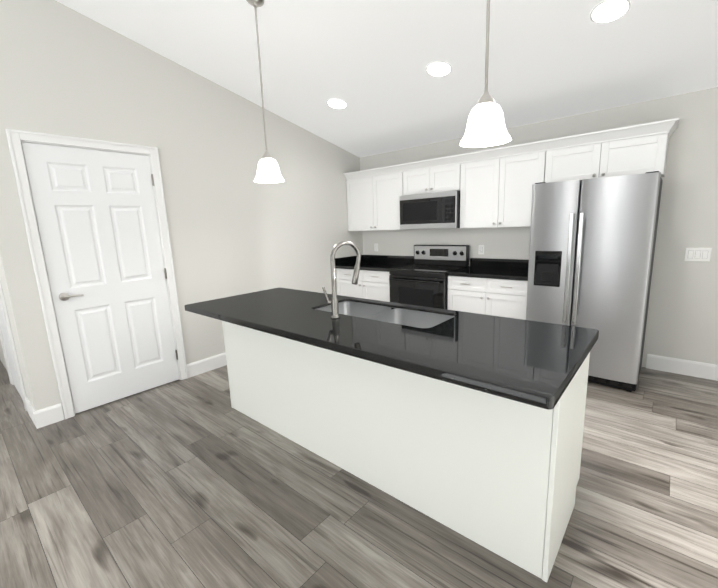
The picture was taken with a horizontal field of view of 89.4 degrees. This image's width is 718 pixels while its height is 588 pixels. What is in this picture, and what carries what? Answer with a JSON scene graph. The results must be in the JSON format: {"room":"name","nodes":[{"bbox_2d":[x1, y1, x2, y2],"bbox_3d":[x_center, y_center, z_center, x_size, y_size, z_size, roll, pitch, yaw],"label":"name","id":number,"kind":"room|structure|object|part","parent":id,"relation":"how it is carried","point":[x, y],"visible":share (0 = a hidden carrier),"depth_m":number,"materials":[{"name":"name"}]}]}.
{"room":"kitchen","nodes":[
{"label":"kitchen","id":0,"kind":"room"},
{"bbox_2d":[0,261,31,410],"bbox_3d":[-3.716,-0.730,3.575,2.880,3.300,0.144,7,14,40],"label":"door frame","id":1,"kind":"structure","parent":0,"point":[10,353],"depth_m":3.04,"materials":[{"name":"white wood"}]},
{"bbox_3d":[-3.242,-0.127,3.212,0.952,2.216,0.024,7,14,40],"label":"hall door casing","id":2,"kind":"part","parent":1,"relation":"part of","materials":[{"name":"white wood"}]},
{"bbox_2d":[25,397,40,428],"bbox_3d":[-2.656,0.958,2.945,0.415,0.140,0.015,7,14,40],"label":"baseboard","id":3,"kind":"structure","parent":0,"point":[34,415],"depth_m":2.85,"materials":[{"name":"white wood"}]},
{"bbox_2d":[0,0,362,419],"bbox_3d":[-1.259,-0.920,4.089,0.144,3.300,4.120,7,14,40],"label":"wall","id":4,"kind":"structure","parent":0,"point":[234,229],"depth_m":3.41,"materials":[{"name":"white paint"}]},
{"bbox_2d":[21,142,178,413],"bbox_3d":[-2.105,-0.121,3.125,0.092,2.128,0.859,7,14,40],"label":"door","id":5,"kind":"structure","parent":4,"relation":"in","point":[97,219],"depth_m":3.08,"materials":[{"name":"white wood"}]},
{"bbox_2d":[186,352,226,377],"bbox_3d":[-1.034,0.605,4.488,0.015,0.140,2.179,7,14,40],"label":"baseboard","id":6,"kind":"structure","parent":4,"relation":"attached to","point":[214,362],"depth_m":3.82,"materials":[{"name":"white wood"}]},
{"bbox_2d":[0,360,717,587],"bbox_3d":[-1.733,1.102,2.512,7.840,0.050,7.740,7,14,40],"label":"floor","id":7,"kind":"structure","parent":0,"point":[197,481],"depth_m":1.93,"materials":[{"name":"wood"}]},
{"bbox_2d":[335,255,413,301],"bbox_3d":[0.241,-0.013,5.150,0.968,1.012,0.644,7,14,40],"label":"base cabinet","id":8,"kind":"object","parent":7,"relation":"on","point":[373,281],"visible":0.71,"depth_m":5.00,"materials":[{"name":"white wood"}]},
{"bbox_2d":[222,323,592,581],"bbox_3d":[0.033,0.583,2.407,2.420,0.876,0.615,7,14,40],"label":"kitchen island","id":9,"kind":"object","parent":7,"relation":"on","point":[469,425],"depth_m":1.76,"materials":[{"name":"white painted wood"}]},
{"bbox_2d":[184,287,598,410],"bbox_3d":[-0.077,0.148,2.265,2.539,0.040,0.894,7,14,40],"label":"island countertop","id":10,"kind":"structure","parent":9,"relation":"on","point":[533,363],"depth_m":1.71,"materials":[{"name":"black stone"}]},
{"bbox_2d":[322,241,360,318],"bbox_3d":[-0.102,-0.092,2.200,0.139,0.456,0.217,7,14,40],"label":"faucet","id":11,"kind":"object","parent":10,"relation":"on","point":[333,302],"visible":1,"depth_m":2.17,"materials":[{"name":"silver metal"}]},
{"bbox_2d":[324,303,447,326],"bbox_3d":[0.134,0.223,2.346,0.919,0.201,0.374,7,14,40],"label":"sink","id":12,"kind":"object","parent":10,"relation":"in","point":[421,318],"depth_m":2.43,"materials":[{"name":"silver metal"}]},
{"bbox_2d":[389,245,469,309],"bbox_3d":[0.859,-0.001,4.532,0.758,1.172,0.707,7,14,40],"label":"range","id":13,"kind":"object","parent":7,"relation":"on","point":[422,280],"visible":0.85,"depth_m":4.40,"materials":[{"name":"black metal"}]},
{"bbox_2d":[446,258,528,319],"bbox_3d":[1.525,0.145,4.056,0.880,1.012,0.644,7,14,40],"label":"base cabinet","id":14,"kind":"object","parent":7,"relation":"on","point":[492,287],"visible":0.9,"depth_m":3.85,"materials":[{"name":"white painted wood"},{"name":"brushed nickel"}]},
{"bbox_2d":[526,171,662,391],"bbox_3d":[2.111,-0.126,3.330,0.876,1.769,0.815,7,14,40],"label":"refrigerator","id":15,"kind":"object","parent":7,"relation":"on","point":[592,249],"visible":0.79,"depth_m":2.99,"materials":[{"name":"grey metal"}]},
{"bbox_2d":[56,0,717,156],"bbox_3d":[-1.857,-2.159,1.895,7.840,1.764,7.740,7,14,40],"label":"ceiling","id":16,"kind":"structure","parent":0,"point":[368,62],"depth_m":2.88,"materials":[{"name":"white paint"}]},
{"bbox_2d":[246,0,283,182],"bbox_3d":[-0.688,-1.430,2.582,0.220,1.206,0.220,7,14,40],"label":"pendant light","id":17,"kind":"object","parent":16,"relation":"hanging from","point":[268,170],"visible":1,"depth_m":2.61,"materials":[{"name":"white glass"}]},
{"bbox_2d":[327,99,346,108],"bbox_3d":[-0.228,-1.993,3.808,0.212,0.049,0.207,7,14,40],"label":"recessed light","id":18,"kind":"object","parent":16,"relation":"in","point":[337,103],"visible":1,"depth_m":3.80,"materials":[{"name":"white"}]},
{"bbox_2d":[426,61,451,76],"bbox_3d":[0.670,-1.883,3.042,0.212,0.049,0.207,7,14,40],"label":"recessed light","id":19,"kind":"object","parent":16,"relation":"in","point":[438,69],"visible":1,"depth_m":3.04,"materials":[{"name":"white"}]},
{"bbox_2d":[460,0,510,146],"bbox_3d":[0.547,-1.278,1.530,0.220,1.206,0.220,7,14,40],"label":"pendant light","id":20,"kind":"object","parent":16,"relation":"hanging from","point":[486,126],"visible":1,"depth_m":1.57,"materials":[{"name":"white glass"}]},
{"bbox_2d":[590,0,630,23],"bbox_3d":[1.571,-1.772,2.274,0.212,0.049,0.207,7,14,40],"label":"recessed light","id":21,"kind":"object","parent":16,"relation":"in","point":[606,11],"visible":1,"depth_m":2.27,"materials":[{"name":"white"}]},
{"bbox_2d":[360,87,717,367],"bbox_3d":[1.885,-0.604,4.095,4.720,2.440,0.120,7,14,40],"label":"wall","id":22,"kind":"structure","parent":0,"point":[682,319],"depth_m":3.26,"materials":[{"name":"white paint"}]},
{"bbox_2d":[343,164,409,230],"bbox_3d":[0.296,-1.294,5.035,0.962,0.806,0.321,7,14,40],"label":"upper cabinet","id":23,"kind":"object","parent":22,"relation":"attached to","point":[373,200],"depth_m":4.89,"materials":[{"name":"white wood"}]},
{"bbox_2d":[403,154,458,194],"bbox_3d":[0.946,-1.422,4.435,0.766,0.379,0.321,7,14,40],"label":"upper cabinet","id":24,"kind":"object","parent":22,"relation":"attached to","point":[436,174],"depth_m":4.29,"materials":[{"name":"white wood"}]},
{"bbox_2d":[399,190,459,229],"bbox_3d":[0.932,-1.020,4.476,0.761,0.416,0.411,7,14,40],"label":"microwave","id":25,"kind":"object","parent":24,"relation":"attached to","point":[437,210],"visible":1,"depth_m":4.28,"materials":[{"name":"silver metal"}]},
{"bbox_2d":[478,245,483,253],"bbox_3d":[1.476,-0.535,4.382,0.070,0.115,0.008,7,14,40],"label":"electrical outlet","id":26,"kind":"object","parent":22,"relation":"attached to","point":[481,249],"visible":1,"depth_m":4.38,"materials":[{"name":"white plastic"}]},
{"bbox_2d":[459,140,546,227],"bbox_3d":[1.578,-1.136,3.943,0.872,0.806,0.321,7,14,40],"label":"upper cabinet","id":27,"kind":"object","parent":22,"relation":"attached to","point":[493,186],"depth_m":3.81,"materials":[{"name":"white wood"}]},
{"bbox_2d":[547,119,670,182],"bbox_3d":[2.243,-1.248,3.333,0.896,0.409,0.321,7,14,40],"label":"upper cabinet","id":28,"kind":"object","parent":22,"relation":"attached to","point":[640,148],"depth_m":3.16,"materials":[{"name":"white wood"}]},
{"bbox_2d":[646,354,717,380],"bbox_3d":[3.162,0.694,3.169,1.025,0.140,0.015,7,14,40],"label":"baseboard","id":29,"kind":"structure","parent":22,"relation":"attached to","point":[661,363],"depth_m":3.32,"materials":[{"name":"white wood"}]},
{"bbox_2d":[685,248,711,261],"bbox_3d":[2.933,-0.341,3.141,0.162,0.115,0.012,7,14,40],"label":"switch plate","id":30,"kind":"object","parent":22,"relation":"attached to","point":[697,254],"visible":1,"depth_m":3.14,"materials":[{"name":"white plastic"}]}
]}

